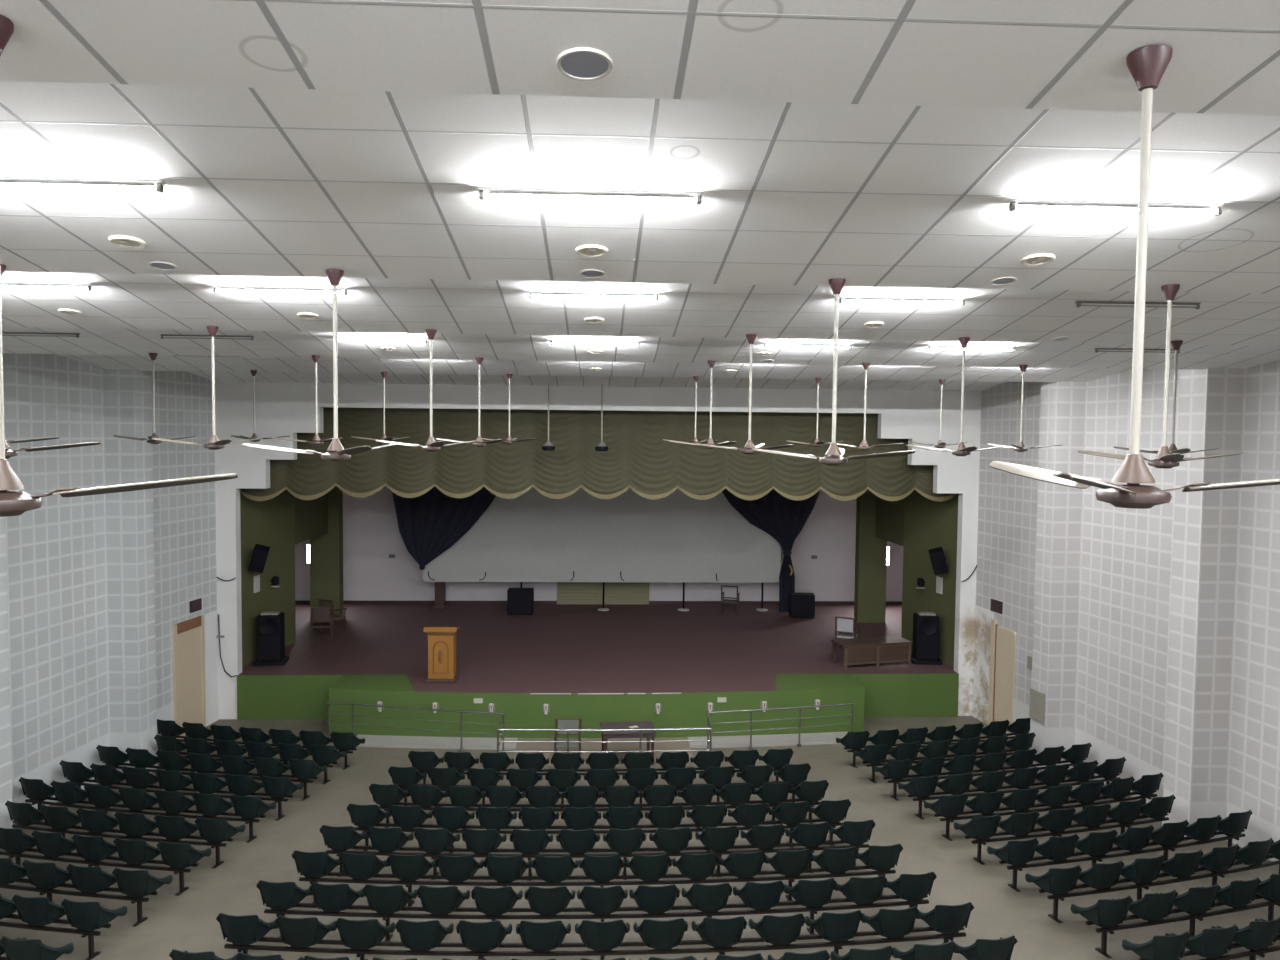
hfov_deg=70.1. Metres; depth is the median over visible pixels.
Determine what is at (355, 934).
chair
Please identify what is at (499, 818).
chair
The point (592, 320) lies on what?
recessed light
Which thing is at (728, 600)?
armchair
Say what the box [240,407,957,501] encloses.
valance
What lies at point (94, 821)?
chair
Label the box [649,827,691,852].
chair
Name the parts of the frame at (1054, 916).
leg, leg, rail, rail, leg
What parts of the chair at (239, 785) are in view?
backrest, armrest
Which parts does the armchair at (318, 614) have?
leg, seat, backrest, rail, leg, leg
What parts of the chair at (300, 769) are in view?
backrest, armrest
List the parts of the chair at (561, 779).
armrest, armrest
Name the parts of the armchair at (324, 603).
backrest, seat, leg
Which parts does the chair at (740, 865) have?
armrest, backrest, armrest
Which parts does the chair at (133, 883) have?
armrest, backrest, armrest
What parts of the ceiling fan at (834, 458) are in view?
blade, motor, rod, blade, blade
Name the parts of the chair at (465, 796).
armrest, armrest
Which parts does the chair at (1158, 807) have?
armrest, backrest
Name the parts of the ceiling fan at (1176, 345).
blade, rod, blade, blade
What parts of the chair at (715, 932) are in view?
armrest, armrest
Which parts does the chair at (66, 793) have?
backrest, armrest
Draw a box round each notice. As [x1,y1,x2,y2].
[474,698,482,702]
[718,697,726,701]
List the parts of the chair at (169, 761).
armrest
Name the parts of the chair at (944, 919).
armrest, backrest, armrest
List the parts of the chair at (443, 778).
backrest, armrest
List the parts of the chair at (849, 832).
armrest, backrest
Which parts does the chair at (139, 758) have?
backrest, armrest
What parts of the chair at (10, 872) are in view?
backrest, armrest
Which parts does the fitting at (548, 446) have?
rod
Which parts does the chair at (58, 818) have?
armrest, backrest, armrest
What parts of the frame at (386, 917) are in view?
leg, rail, rail, leg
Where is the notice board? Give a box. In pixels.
[1029,688,1044,723]
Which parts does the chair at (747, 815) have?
armrest, armrest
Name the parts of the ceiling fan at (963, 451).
blade, motor, rod, blade, blade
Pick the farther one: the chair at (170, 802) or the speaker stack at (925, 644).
the speaker stack at (925, 644)
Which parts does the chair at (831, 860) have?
armrest, backrest, armrest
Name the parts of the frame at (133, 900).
leg, rail, rail, leg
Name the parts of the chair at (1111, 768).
armrest, backrest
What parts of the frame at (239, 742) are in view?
rail, rail, leg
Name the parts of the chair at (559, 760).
armrest, armrest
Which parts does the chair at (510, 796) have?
armrest, armrest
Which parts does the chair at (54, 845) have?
armrest, backrest, armrest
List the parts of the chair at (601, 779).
armrest, backrest, armrest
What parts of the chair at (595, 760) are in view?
armrest, armrest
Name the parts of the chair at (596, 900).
armrest, armrest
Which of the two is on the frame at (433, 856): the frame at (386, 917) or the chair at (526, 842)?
the chair at (526, 842)
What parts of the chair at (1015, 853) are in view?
armrest, backrest, armrest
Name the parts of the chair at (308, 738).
backrest, armrest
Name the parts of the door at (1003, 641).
frame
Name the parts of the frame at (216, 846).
rail, rail, leg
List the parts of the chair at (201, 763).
backrest, armrest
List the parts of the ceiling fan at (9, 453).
motor, blade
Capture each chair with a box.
[0,828,35,853]
[0,858,26,884]
[0,894,30,918]
[0,935,73,959]
[0,938,20,955]
[5,800,43,825]
[12,894,65,926]
[19,777,54,800]
[22,859,70,889]
[31,830,75,857]
[40,804,80,829]
[50,780,87,804]
[59,760,93,782]
[61,898,126,930]
[66,864,116,893]
[71,834,117,861]
[76,808,117,833]
[84,784,121,807]
[90,763,124,785]
[96,745,128,765]
[112,867,171,897]
[113,837,160,865]
[114,811,157,836]
[119,787,157,810]
[122,766,157,788]
[125,748,158,767]
[154,735,186,751]
[154,790,194,813]
[154,814,197,840]
[155,769,191,791]
[156,750,189,770]
[156,841,211,868]
[157,719,184,736]
[169,949,236,959]
[182,722,211,738]
[183,737,216,753]
[187,752,222,772]
[189,771,226,793]
[192,792,233,816]
[195,817,244,842]
[210,724,241,740]
[213,739,246,755]
[216,913,278,945]
[219,755,255,774]
[224,774,263,796]
[230,795,275,818]
[235,952,302,959]
[239,727,270,742]
[244,741,278,758]
[253,757,289,776]
[256,880,312,910]
[260,776,302,798]
[269,729,301,745]
[275,915,336,947]
[276,743,311,762]
[287,758,326,779]
[292,850,342,878]
[299,730,332,748]
[303,955,367,959]
[309,744,345,764]
[309,882,364,912]
[320,825,367,850]
[330,732,364,750]
[335,918,394,949]
[339,852,388,879]
[347,804,390,827]
[363,884,417,913]
[367,827,413,852]
[369,784,409,806]
[373,957,417,959]
[387,854,435,880]
[388,766,426,787]
[389,805,432,828]
[395,919,453,951]
[408,751,443,770]
[408,785,447,807]
[414,828,459,853]
[417,885,469,914]
[427,767,464,788]
[432,806,474,829]
[435,855,483,881]
[444,752,478,771]
[447,785,485,807]
[456,920,511,951]
[462,829,506,853]
[467,768,503,788]
[471,886,522,915]
[476,807,516,830]
[480,752,513,772]
[484,855,530,882]
[486,786,524,807]
[506,768,541,789]
[510,829,552,854]
[515,753,548,771]
[516,920,570,951]
[518,807,558,829]
[524,886,574,915]
[525,786,562,807]
[531,855,577,882]
[545,769,580,789]
[551,753,583,769]
[554,718,580,754]
[556,829,599,854]
[561,807,600,829]
[563,786,600,807]
[575,919,629,951]
[577,885,627,914]
[579,855,624,881]
[580,957,630,959]
[584,768,619,789]
[586,753,619,768]
[602,786,639,806]
[603,806,642,829]
[603,828,645,853]
[621,752,653,768]
[622,768,657,788]
[626,854,671,881]
[629,884,679,913]
[633,918,687,949]
[639,955,696,959]
[640,785,677,806]
[645,805,684,828]
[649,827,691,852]
[656,752,688,769]
[661,767,695,788]
[672,852,718,879]
[678,784,715,806]
[681,883,731,912]
[686,804,726,828]
[690,751,723,770]
[691,916,746,947]
[695,826,738,851]
[699,766,734,787]
[704,953,763,959]
[715,783,753,805]
[719,851,765,878]
[724,750,758,769]
[728,803,768,826]
[733,881,784,910]
[736,765,772,785]
[741,824,784,849]
[749,913,805,945]
[753,782,791,803]
[758,748,792,768]
[765,849,812,876]
[768,801,810,824]
[768,950,829,959]
[774,763,810,784]
[784,878,836,907]
[785,822,830,847]
[789,780,828,802]
[805,910,862,942]
[808,799,850,822]
[810,846,858,873]
[829,820,875,844]
[830,945,893,959]
[834,875,887,904]
[836,731,869,749]
[854,744,889,763]
[855,843,902,870]
[861,906,919,938]
[867,729,899,747]
[874,759,912,779]
[884,871,936,901]
[887,742,920,759]
[892,941,956,959]
[897,727,928,743]
[898,775,938,797]
[910,756,945,776]
[916,902,973,934]
[918,740,950,757]
[924,794,967,817]
[926,725,956,740]
[936,773,973,794]
[943,754,976,773]
[949,737,980,755]
[953,935,1017,959]
[954,723,983,738]
[954,814,1001,839]
[965,791,1004,814]
[971,770,1006,791]
[974,751,1007,771]
[977,735,1008,752]
[981,720,1009,736]
[987,838,1038,865]
[998,811,1039,836]
[1001,787,1038,810]
[1003,767,1038,788]
[1005,749,1036,768]
[1006,732,1035,750]
[1007,718,1029,733]
[1025,865,1081,894]
[1034,746,1064,765]
[1035,764,1068,785]
[1035,834,1078,861]
[1036,784,1072,807]
[1036,807,1075,832]
[1062,743,1091,762]
[1066,760,1097,781]
[1069,780,1103,803]
[1071,895,1132,927]
[1072,803,1110,827]
[1075,829,1117,856]
[1078,860,1124,889]
[1095,757,1125,778]
[1101,776,1134,799]
[1107,799,1143,823]
[1114,825,1153,851]
[1118,889,1177,921]
[1120,855,1164,884]
[1122,931,1190,959]
[1131,772,1162,795]
[1140,794,1175,818]
[1150,820,1188,846]
[1161,849,1203,878]
[1171,924,1238,958]
[1173,883,1220,915]
[1185,815,1221,841]
[1199,844,1239,872]
[1216,877,1260,908]
[1217,809,1252,835]
[1217,917,1279,950]
[1235,838,1273,866]
[1240,874,1279,900]
[1269,840,1279,858]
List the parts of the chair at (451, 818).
armrest, armrest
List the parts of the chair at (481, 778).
armrest, armrest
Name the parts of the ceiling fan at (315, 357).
blade, rod, motor, blade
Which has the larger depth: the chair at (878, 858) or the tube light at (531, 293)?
the chair at (878, 858)
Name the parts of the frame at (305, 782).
rail, rail, leg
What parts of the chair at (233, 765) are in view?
backrest, armrest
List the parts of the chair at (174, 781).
backrest, armrest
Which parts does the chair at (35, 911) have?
armrest, backrest, seat, armrest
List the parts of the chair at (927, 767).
armrest, backrest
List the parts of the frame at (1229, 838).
leg, leg, rail, rail, leg, leg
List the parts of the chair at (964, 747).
armrest, backrest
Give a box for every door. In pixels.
[172,615,205,741]
[988,619,1015,736]
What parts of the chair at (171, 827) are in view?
armrest, backrest, armrest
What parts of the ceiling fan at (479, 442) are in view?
blade, rod, motor, blade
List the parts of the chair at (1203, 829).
armrest, backrest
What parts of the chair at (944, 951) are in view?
armrest, backrest, armrest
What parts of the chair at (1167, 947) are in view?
armrest, backrest, armrest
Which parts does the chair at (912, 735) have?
armrest, backrest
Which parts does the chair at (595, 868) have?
armrest, armrest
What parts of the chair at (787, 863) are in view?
armrest, backrest, armrest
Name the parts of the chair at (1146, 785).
armrest, backrest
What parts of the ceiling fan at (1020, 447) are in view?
blade, motor, rod, blade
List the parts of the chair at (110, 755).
backrest, armrest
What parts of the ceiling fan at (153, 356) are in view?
blade, rod, motor, blade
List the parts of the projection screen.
stand leg, stand leg, stand leg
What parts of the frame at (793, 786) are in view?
rail, rail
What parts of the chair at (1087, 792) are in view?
armrest, backrest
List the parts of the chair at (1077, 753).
armrest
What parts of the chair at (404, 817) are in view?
armrest, armrest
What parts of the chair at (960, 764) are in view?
armrest, backrest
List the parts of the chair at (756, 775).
armrest, backrest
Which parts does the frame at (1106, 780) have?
leg, rail, rail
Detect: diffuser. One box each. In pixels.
[115,239,139,245]
[151,263,174,268]
[561,52,607,77]
[581,249,601,254]
[582,271,601,276]
[992,278,1013,283]
[1027,257,1048,262]
[1054,337,1067,339]
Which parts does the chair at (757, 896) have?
armrest, armrest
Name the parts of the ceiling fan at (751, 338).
blade, motor, rod, blade, blade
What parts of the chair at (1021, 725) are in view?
armrest, backrest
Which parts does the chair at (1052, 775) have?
armrest, backrest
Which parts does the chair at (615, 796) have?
armrest, armrest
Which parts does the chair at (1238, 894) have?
armrest, seat, armrest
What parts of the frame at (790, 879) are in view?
leg, rail, rail, leg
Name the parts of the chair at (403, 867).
armrest, armrest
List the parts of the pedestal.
post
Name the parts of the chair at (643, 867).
armrest, armrest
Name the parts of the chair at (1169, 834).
armrest, backrest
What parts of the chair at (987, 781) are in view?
armrest, backrest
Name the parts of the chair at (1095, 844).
armrest, backrest, armrest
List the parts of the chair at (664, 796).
armrest, armrest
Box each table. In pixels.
[600,721,655,764]
[831,636,911,668]
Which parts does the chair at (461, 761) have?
armrest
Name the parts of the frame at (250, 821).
leg, rail, rail, leg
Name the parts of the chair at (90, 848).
armrest, backrest, armrest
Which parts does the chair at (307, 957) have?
backrest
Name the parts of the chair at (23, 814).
backrest, armrest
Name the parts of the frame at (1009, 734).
leg, rail, rail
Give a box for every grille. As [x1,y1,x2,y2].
[249,550,266,572]
[258,635,279,659]
[917,635,937,658]
[931,553,947,573]
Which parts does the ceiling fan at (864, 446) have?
blade, motor, rod, blade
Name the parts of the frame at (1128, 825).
leg, rail, rail, leg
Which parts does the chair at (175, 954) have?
backrest, armrest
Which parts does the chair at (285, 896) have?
armrest, backrest, armrest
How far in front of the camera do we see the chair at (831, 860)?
12.44 m
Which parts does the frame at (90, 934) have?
rail, rail, leg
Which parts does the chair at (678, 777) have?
armrest, armrest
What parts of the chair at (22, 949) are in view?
armrest, backrest, armrest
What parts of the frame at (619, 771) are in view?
rail, rail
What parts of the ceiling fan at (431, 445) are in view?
blade, rod, motor, blade, blade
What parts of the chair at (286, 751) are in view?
backrest, armrest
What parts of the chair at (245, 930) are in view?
armrest, backrest, armrest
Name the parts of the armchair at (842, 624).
leg, backrest, seat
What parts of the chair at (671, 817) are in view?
armrest, armrest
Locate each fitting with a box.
[542,383,554,450]
[595,384,607,450]
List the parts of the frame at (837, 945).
leg, leg, rail, leg, leg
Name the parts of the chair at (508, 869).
armrest, armrest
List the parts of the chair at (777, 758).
armrest, backrest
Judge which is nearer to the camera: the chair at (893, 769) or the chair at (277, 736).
the chair at (893, 769)
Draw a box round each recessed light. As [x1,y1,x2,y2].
[58,309,82,315]
[108,235,146,248]
[149,261,176,270]
[297,312,318,318]
[381,346,395,350]
[556,47,613,80]
[575,244,607,257]
[580,269,604,277]
[584,317,603,323]
[588,349,602,353]
[590,368,601,370]
[725,369,736,372]
[756,352,770,355]
[863,321,883,327]
[990,277,1015,284]
[1021,253,1055,265]
[1053,336,1069,340]
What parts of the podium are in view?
moulding, cornice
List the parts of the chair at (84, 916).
armrest, backrest, seat, armrest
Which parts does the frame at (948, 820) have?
leg, rail, rail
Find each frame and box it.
[0,847,197,895]
[0,879,157,926]
[0,914,110,959]
[12,822,232,867]
[25,797,264,842]
[65,779,292,820]
[114,763,316,800]
[176,736,356,768]
[179,752,336,783]
[224,927,965,959]
[264,895,928,940]
[299,865,895,906]
[326,840,868,880]
[353,819,843,853]
[378,799,820,829]
[401,781,798,808]
[419,765,781,785]
[844,733,1015,767]
[862,749,1014,782]
[883,760,1077,799]
[908,775,1120,819]
[934,792,1156,840]
[965,815,1168,864]
[999,831,1244,891]
[1039,855,1279,922]
[1086,895,1279,957]
[1139,935,1279,959]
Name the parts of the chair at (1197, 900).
armrest, seat, backrest, armrest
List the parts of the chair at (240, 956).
backrest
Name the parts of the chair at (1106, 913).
armrest, seat, backrest, armrest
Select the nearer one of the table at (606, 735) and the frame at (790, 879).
the frame at (790, 879)
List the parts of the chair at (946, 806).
armrest, backrest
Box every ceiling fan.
[0,15,237,516]
[0,264,100,458]
[7,437,59,442]
[114,353,195,443]
[152,326,258,449]
[231,370,288,441]
[241,269,395,461]
[271,355,342,445]
[351,372,408,440]
[376,329,474,451]
[436,357,502,446]
[482,373,535,443]
[662,376,717,445]
[669,360,736,448]
[694,334,793,454]
[751,278,914,465]
[786,377,841,446]
[827,363,903,450]
[906,337,1004,455]
[910,379,967,447]
[987,365,1062,451]
[989,45,1279,508]
[1077,284,1243,468]
[1113,341,1219,454]
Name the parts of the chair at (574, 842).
armrest, armrest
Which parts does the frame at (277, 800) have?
rail, rail, leg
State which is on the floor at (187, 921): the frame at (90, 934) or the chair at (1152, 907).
the frame at (90, 934)
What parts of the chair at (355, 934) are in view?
armrest, armrest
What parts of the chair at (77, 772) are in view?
backrest, armrest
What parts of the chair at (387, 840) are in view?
armrest, backrest, armrest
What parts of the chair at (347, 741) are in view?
backrest, armrest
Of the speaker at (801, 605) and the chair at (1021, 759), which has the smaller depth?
the chair at (1021, 759)
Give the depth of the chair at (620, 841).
13.08 m
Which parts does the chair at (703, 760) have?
armrest, backrest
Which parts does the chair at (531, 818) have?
armrest, armrest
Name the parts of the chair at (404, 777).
backrest, armrest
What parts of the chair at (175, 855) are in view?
armrest, backrest, armrest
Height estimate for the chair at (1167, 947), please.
0.408 m
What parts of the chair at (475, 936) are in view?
armrest, armrest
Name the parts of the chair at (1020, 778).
armrest, backrest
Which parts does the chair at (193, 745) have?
backrest, armrest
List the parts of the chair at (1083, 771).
armrest, backrest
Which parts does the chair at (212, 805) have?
backrest, armrest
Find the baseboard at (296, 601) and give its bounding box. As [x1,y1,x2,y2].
[295,600,901,603]
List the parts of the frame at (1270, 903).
leg, rail, rail, leg, leg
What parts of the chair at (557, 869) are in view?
armrest, armrest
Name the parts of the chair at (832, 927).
armrest, backrest, armrest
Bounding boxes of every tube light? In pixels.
[0,176,165,192]
[1,282,92,290]
[2,332,79,337]
[160,334,253,339]
[213,286,348,294]
[337,337,427,342]
[477,187,702,204]
[528,291,658,299]
[550,340,639,345]
[763,343,850,348]
[839,296,965,305]
[928,346,1014,350]
[1007,199,1223,215]
[1075,301,1200,308]
[1095,348,1179,353]
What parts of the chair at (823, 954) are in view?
armrest, backrest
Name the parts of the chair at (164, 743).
backrest, armrest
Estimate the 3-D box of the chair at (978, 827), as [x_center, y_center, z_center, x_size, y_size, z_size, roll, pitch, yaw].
[5.171,5.228,13.876,0.640,0.408,0.457,0,3,-13]
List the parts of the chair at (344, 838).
armrest, backrest, armrest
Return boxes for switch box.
[1027,656,1031,669]
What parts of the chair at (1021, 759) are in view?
armrest, backrest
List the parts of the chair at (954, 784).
armrest, backrest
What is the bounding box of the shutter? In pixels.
[557,582,648,603]
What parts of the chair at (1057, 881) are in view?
armrest, backrest, armrest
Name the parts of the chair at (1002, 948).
armrest, backrest, armrest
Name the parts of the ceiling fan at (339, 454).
blade, rod, motor, blade, blade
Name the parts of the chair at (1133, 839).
armrest, backrest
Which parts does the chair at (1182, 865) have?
armrest, backrest, armrest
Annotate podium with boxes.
[424,627,459,682]
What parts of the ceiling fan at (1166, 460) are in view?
blade, motor, rod, blade, blade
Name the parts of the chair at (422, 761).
backrest, armrest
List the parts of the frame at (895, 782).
leg, rail, rail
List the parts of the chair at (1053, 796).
armrest, backrest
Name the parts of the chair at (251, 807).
backrest, armrest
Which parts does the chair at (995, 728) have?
armrest, backrest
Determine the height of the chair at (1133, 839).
0.408 m
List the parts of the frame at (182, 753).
rail, rail, leg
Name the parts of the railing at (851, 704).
post, post, rail, rail, rail, post, post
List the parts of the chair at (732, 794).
armrest, backrest, armrest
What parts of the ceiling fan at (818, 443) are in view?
blade, rod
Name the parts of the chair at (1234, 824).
armrest, backrest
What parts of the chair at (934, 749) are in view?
armrest, backrest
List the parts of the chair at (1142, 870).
armrest, backrest, armrest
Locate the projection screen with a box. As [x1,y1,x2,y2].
[422,487,780,610]
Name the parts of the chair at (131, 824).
armrest, backrest, armrest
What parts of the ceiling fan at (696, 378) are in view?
rod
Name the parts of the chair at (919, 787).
armrest, backrest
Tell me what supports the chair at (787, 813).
on the frame at (791, 827)
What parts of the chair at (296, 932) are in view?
armrest, backrest, armrest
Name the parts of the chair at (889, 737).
armrest, backrest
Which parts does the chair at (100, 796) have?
backrest, armrest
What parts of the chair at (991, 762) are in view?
armrest, backrest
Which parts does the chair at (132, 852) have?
armrest, backrest, armrest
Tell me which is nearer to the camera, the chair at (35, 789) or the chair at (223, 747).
the chair at (35, 789)
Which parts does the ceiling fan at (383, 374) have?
blade, rod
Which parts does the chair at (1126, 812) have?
armrest, backrest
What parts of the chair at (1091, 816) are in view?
armrest, backrest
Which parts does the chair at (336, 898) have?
armrest, backrest, armrest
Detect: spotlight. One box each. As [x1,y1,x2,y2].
[270,576,279,586]
[916,578,924,588]
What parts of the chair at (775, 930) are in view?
armrest, backrest, armrest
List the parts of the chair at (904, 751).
armrest, backrest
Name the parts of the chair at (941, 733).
armrest, backrest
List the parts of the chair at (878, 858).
armrest, backrest, armrest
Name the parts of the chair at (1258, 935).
armrest, seat, backrest, armrest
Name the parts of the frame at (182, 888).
leg, rail, rail, leg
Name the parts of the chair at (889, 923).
armrest, backrest, armrest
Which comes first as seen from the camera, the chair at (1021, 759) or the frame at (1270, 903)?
the frame at (1270, 903)
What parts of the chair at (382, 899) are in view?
armrest, backrest, armrest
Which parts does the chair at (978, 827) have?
armrest, backrest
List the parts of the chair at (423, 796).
backrest, armrest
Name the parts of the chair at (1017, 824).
armrest, backrest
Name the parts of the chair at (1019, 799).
armrest, backrest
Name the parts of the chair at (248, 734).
backrest, armrest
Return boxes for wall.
[0,353,216,828]
[215,382,980,718]
[237,673,958,719]
[240,489,295,667]
[294,493,327,543]
[295,486,902,600]
[310,486,342,618]
[329,688,864,738]
[854,489,886,622]
[875,496,904,545]
[901,490,958,666]
[975,360,1279,861]
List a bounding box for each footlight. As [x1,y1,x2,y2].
[377,701,383,711]
[432,703,438,712]
[488,703,494,711]
[543,704,549,713]
[655,703,660,713]
[707,703,712,711]
[761,701,766,711]
[814,699,820,709]
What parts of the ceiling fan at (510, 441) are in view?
rod, motor, blade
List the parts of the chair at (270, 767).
backrest, armrest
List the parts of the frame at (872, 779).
leg, rail, rail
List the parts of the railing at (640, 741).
post, post, rail, rail, rail, post, post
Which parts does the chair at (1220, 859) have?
armrest, backrest, armrest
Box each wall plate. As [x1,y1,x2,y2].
[254,575,259,592]
[936,576,942,593]
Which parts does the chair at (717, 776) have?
armrest, backrest, armrest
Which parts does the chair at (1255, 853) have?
armrest, backrest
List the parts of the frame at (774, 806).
leg, rail, rail, leg, leg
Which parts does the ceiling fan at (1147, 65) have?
blade, blade, motor, rod, blade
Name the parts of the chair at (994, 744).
armrest, backrest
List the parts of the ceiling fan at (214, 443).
blade, rod, motor, blade, blade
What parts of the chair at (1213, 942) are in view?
armrest, seat, backrest, armrest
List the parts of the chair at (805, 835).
armrest, backrest, armrest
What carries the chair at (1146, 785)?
on the frame at (948, 820)
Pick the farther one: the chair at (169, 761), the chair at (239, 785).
the chair at (169, 761)
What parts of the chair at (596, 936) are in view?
armrest, armrest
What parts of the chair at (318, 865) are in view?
armrest, backrest, armrest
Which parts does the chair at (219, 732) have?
backrest, armrest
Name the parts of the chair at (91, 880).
armrest, backrest, seat, armrest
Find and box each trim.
[204,610,218,725]
[330,674,864,691]
[356,735,517,749]
[530,692,680,694]
[688,731,847,748]
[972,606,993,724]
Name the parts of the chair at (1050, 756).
armrest, backrest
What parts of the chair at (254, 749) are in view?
backrest, armrest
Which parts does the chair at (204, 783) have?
backrest, armrest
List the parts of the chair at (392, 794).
backrest, armrest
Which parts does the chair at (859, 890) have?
armrest, backrest, armrest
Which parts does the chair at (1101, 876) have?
armrest, backrest, armrest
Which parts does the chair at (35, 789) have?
backrest, armrest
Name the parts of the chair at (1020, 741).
armrest, backrest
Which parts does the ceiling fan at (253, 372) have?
rod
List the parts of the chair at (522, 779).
armrest, backrest, armrest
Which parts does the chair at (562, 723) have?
seat, backrest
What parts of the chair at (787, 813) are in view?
armrest, backrest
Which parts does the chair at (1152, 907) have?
armrest, seat, backrest, armrest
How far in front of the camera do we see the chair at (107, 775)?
15.96 m
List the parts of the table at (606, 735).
leg, leg, leg, leg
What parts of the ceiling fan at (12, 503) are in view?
rod, motor, blade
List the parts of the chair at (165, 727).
backrest, armrest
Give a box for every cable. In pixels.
[218,614,236,676]
[961,565,977,581]
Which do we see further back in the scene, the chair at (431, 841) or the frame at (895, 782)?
the frame at (895, 782)
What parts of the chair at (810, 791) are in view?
armrest, backrest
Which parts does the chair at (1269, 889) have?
armrest, backrest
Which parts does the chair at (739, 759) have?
armrest, backrest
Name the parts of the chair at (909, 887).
armrest, backrest, armrest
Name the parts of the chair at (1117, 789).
armrest, backrest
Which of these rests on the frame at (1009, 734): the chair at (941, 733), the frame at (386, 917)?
the chair at (941, 733)
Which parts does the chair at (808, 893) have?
armrest, backrest, armrest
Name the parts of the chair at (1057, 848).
armrest, backrest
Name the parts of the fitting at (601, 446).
rod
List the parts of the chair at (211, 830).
armrest, backrest, armrest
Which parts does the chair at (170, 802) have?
backrest, armrest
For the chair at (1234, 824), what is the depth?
13.96 m
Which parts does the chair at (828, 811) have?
armrest, backrest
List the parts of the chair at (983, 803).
armrest, backrest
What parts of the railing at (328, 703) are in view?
post, post, rail, rail, rail, post, post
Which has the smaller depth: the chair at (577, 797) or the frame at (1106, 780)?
the chair at (577, 797)
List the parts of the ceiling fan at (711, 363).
blade, rod, blade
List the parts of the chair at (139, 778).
backrest, armrest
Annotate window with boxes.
[305,542,309,564]
[887,545,890,566]
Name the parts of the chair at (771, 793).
armrest, backrest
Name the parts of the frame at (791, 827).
leg, rail, rail, leg, leg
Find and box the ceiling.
[0,0,1279,390]
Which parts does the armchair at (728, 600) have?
leg, seat, leg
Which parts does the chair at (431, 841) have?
armrest, backrest, armrest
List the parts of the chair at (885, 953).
armrest, backrest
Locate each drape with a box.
[392,486,495,569]
[722,488,819,611]
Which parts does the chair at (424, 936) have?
armrest, backrest, armrest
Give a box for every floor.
[0,716,1279,959]
[239,604,956,674]
[366,674,843,693]
[511,737,694,765]
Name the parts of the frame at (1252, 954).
rail, leg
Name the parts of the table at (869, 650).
leg, leg, panel, rail, leg, rail, panel, leg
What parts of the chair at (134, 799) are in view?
backrest, armrest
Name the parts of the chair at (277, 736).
backrest, armrest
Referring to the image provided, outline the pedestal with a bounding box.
[432,582,447,608]
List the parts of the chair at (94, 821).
backrest, armrest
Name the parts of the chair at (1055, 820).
armrest, backrest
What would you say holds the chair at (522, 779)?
on the frame
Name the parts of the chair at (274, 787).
backrest, armrest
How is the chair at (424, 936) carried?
on the frame at (837, 945)
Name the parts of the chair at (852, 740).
armrest, backrest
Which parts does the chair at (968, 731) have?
armrest, backrest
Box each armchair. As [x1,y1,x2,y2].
[311,607,333,641]
[319,599,346,631]
[721,585,739,615]
[835,616,859,647]
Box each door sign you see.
[189,598,201,612]
[991,599,1002,613]
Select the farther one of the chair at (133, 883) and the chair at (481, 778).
the chair at (481, 778)
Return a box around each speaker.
[248,544,269,572]
[507,588,533,614]
[789,592,814,617]
[928,547,948,574]
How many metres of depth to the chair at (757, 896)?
11.32 m
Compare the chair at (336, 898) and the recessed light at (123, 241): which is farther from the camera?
the chair at (336, 898)
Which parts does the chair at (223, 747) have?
backrest, armrest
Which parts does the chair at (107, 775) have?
backrest, armrest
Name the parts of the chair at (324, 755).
backrest, armrest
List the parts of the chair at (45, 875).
armrest, backrest, seat, armrest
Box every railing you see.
[327,702,505,752]
[497,713,711,752]
[707,703,853,751]
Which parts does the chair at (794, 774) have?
armrest, backrest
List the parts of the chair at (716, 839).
armrest, backrest, armrest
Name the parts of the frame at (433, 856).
leg, leg, leg, rail, rail, leg, leg, leg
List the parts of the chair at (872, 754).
armrest, backrest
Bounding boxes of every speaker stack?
[253,611,288,665]
[911,612,941,664]
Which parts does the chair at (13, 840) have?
backrest, armrest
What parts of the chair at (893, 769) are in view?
armrest, backrest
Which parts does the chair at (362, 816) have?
backrest, armrest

